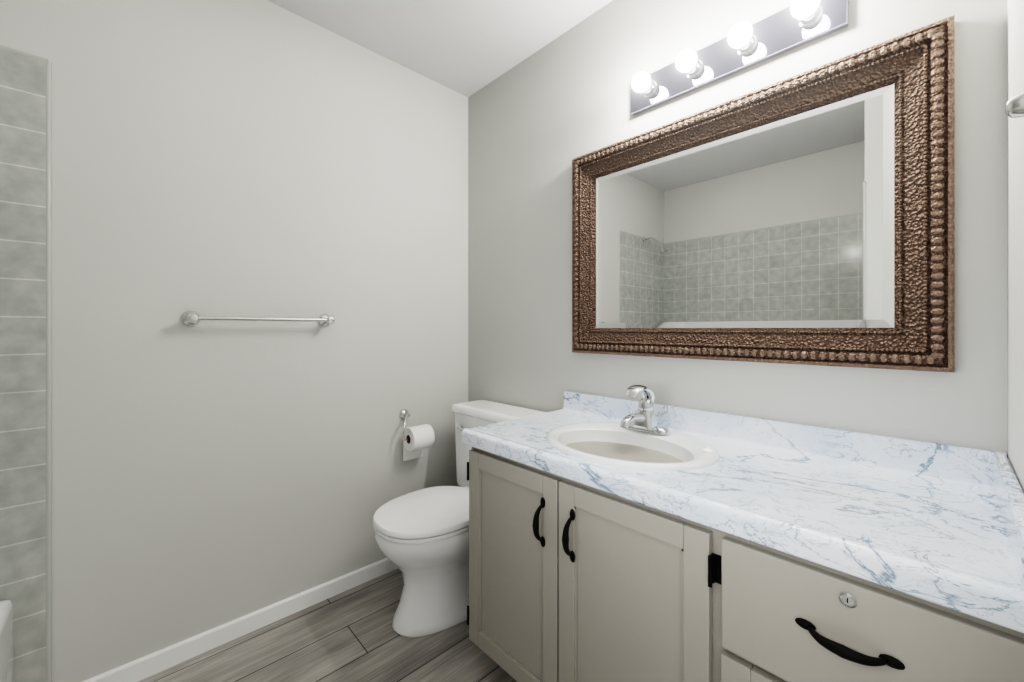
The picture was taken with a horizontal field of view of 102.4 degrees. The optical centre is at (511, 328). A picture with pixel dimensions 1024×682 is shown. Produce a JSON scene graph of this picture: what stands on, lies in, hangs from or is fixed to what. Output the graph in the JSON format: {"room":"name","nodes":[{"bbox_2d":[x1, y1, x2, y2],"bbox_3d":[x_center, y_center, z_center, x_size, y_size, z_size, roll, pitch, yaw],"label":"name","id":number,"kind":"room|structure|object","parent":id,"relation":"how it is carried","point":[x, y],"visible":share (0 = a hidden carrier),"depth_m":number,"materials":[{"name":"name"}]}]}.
{"room":"bathroom","nodes":[
{"label":"bathroom","id":0,"kind":"room"},
{"bbox_2d":[0,0,467,681],"bbox_3d":[-1.122,-0.066,1.530,2.520,2.440,0.100,0,0,-43],"label":"wall","id":1,"kind":"structure","parent":0,"point":[246,158],"depth_m":1.53,"materials":[{"name":"paint"}]},
{"bbox_2d":[82,558,397,681],"bbox_3d":[-0.561,1.121,1.501,1.545,0.066,0.712,0,0,-43],"label":"baseboard","id":2,"kind":"structure","parent":1,"relation":"attached to","point":[141,668],"depth_m":1.53,"materials":[{"name":"white wood"}]},
{"bbox_2d":[181,311,334,326],"bbox_3d":[-0.938,-0.036,1.576,0.508,0.054,0.083,0,0,-43],"label":"towel rail","id":3,"kind":"object","parent":1,"relation":"attached to","point":[190,318],"visible":1,"depth_m":1.50,"materials":[{"name":"silver metal"}]},
{"bbox_2d":[399,409,434,460],"bbox_3d":[-0.464,0.515,1.984,0.160,0.244,0.140,0,0,-43],"label":"paper holder","id":4,"kind":"object","parent":1,"relation":"attached to","point":[417,439],"visible":1,"depth_m":1.96,"materials":[{"name":"white paper"}]},
{"bbox_2d":[137,568,516,681],"bbox_3d":[-0.429,1.204,0.796,2.520,0.100,2.120,0,0,-43],"label":"floor","id":5,"kind":"structure","parent":0,"point":[351,635],"depth_m":1.47,"materials":[{"name":"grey wood"}]},
{"bbox_2d":[0,600,12,681],"bbox_3d":[-1.152,0.954,0.389,0.690,0.400,1.500,0,0,-43],"label":"bathtub","id":6,"kind":"object","parent":5,"relation":"on","point":[6,640],"visible":1,"depth_m":1.10,"materials":[{"name":"white ceramic"}]},
{"bbox_2d":[373,400,546,637],"bbox_3d":[-0.237,0.761,1.754,0.700,0.786,0.500,0,0,-43],"label":"toilet","id":7,"kind":"object","parent":5,"relation":"on","point":[422,538],"visible":0.54,"depth_m":1.58,"materials":[{"name":"white ceramic"}]},
{"bbox_2d":[461,384,1023,681],"bbox_3d":[0.440,0.666,1.135,0.589,0.975,1.218,0,0,-43],"label":"bathroom vanity","id":8,"kind":"object","parent":5,"relation":"on","point":[645,538],"visible":1,"depth_m":0.90,"materials":[{"name":"grey paint"}]},
{"bbox_2d":[546,422,719,499],"bbox_3d":[0.341,0.400,1.233,0.430,0.160,0.510,0,0,-43],"label":"sink","id":9,"kind":"object","parent":8,"relation":"in","point":[651,452],"depth_m":1.22,"materials":[{"name":"white ceramic"}]},
{"bbox_2d":[620,384,670,435],"bbox_3d":[0.398,0.255,1.311,0.170,0.153,0.160,0,0,-43],"label":"faucet","id":10,"kind":"object","parent":8,"relation":"on","point":[643,422],"depth_m":1.32,"materials":[{"name":"silver metal"}]},
{"bbox_2d":[267,0,612,96],"bbox_3d":[-0.429,-1.336,0.796,2.520,0.100,2.120,0,0,-43],"label":"ceiling","id":11,"kind":"structure","parent":0,"point":[467,48],"depth_m":1.76,"materials":[{"name":"paint"}]},
{"bbox_2d":[468,0,1006,452],"bbox_3d":[0.486,-0.066,1.589,0.100,2.440,2.020,0,0,-43],"label":"wall","id":12,"kind":"structure","parent":0,"point":[540,119],"depth_m":1.43,"materials":[{"name":"paint"}]},
{"bbox_2d":[631,0,848,114],"bbox_3d":[0.630,-0.856,1.276,0.120,0.115,0.630,0,0,-43],"label":"vanity light fixture","id":13,"kind":"object","parent":12,"relation":"attached to","point":[742,45],"visible":1,"depth_m":1.23,"materials":[{"name":"grey metal"}]},
{"bbox_2d":[572,15,954,372],"bbox_3d":[0.631,-0.304,1.332,0.041,0.807,1.090,0,0,-43],"label":"mirror","id":14,"kind":"object","parent":12,"relation":"attached to","point":[807,217],"visible":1,"depth_m":1.17,"materials":[{"name":"brown metal"}]},
{"bbox_2d":[594,81,896,329],"bbox_3d":[0.638,-0.304,1.339,0.004,0.611,0.894,0,0,-43],"label":"mirror glass","id":15,"kind":"object","parent":14,"relation":"attached to","point":[786,219],"depth_m":1.22,"materials":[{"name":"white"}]},
{"bbox_2d":[1007,0,1023,491],"bbox_3d":[0.228,-0.066,0.027,2.420,2.440,0.100,0,0,-43],"label":"wall","id":16,"kind":"structure","parent":0,"point":[1015,244],"depth_m":0.78,"materials":[{"name":"paint"}]},
{"bbox_2d":[1005,92,1023,117],"bbox_3d":[0.442,-0.189,0.335,0.040,0.040,0.053,0,0,-43],"label":"robe hook","id":17,"kind":"object","parent":16,"relation":"attached to","point":[1014,107],"visible":1,"depth_m":0.35,"materials":[{"name":"silver metal"}]},
{"bbox_3d":[-1.309,-0.066,-0.034,0.100,2.440,1.920,0,0,-43],"label":"wall","id":18,"kind":"structure","parent":0,"visible":0},
{"bbox_2d":[0,45,51,681],"bbox_3d":[-1.132,0.178,0.408,0.778,1.952,1.533,0,0,-43],"label":"tiled wall","id":19,"kind":"structure","parent":18,"relation":"attached to","point":[26,334],"depth_m":1.19,"materials":[{"name":"grey tile"}]}
]}

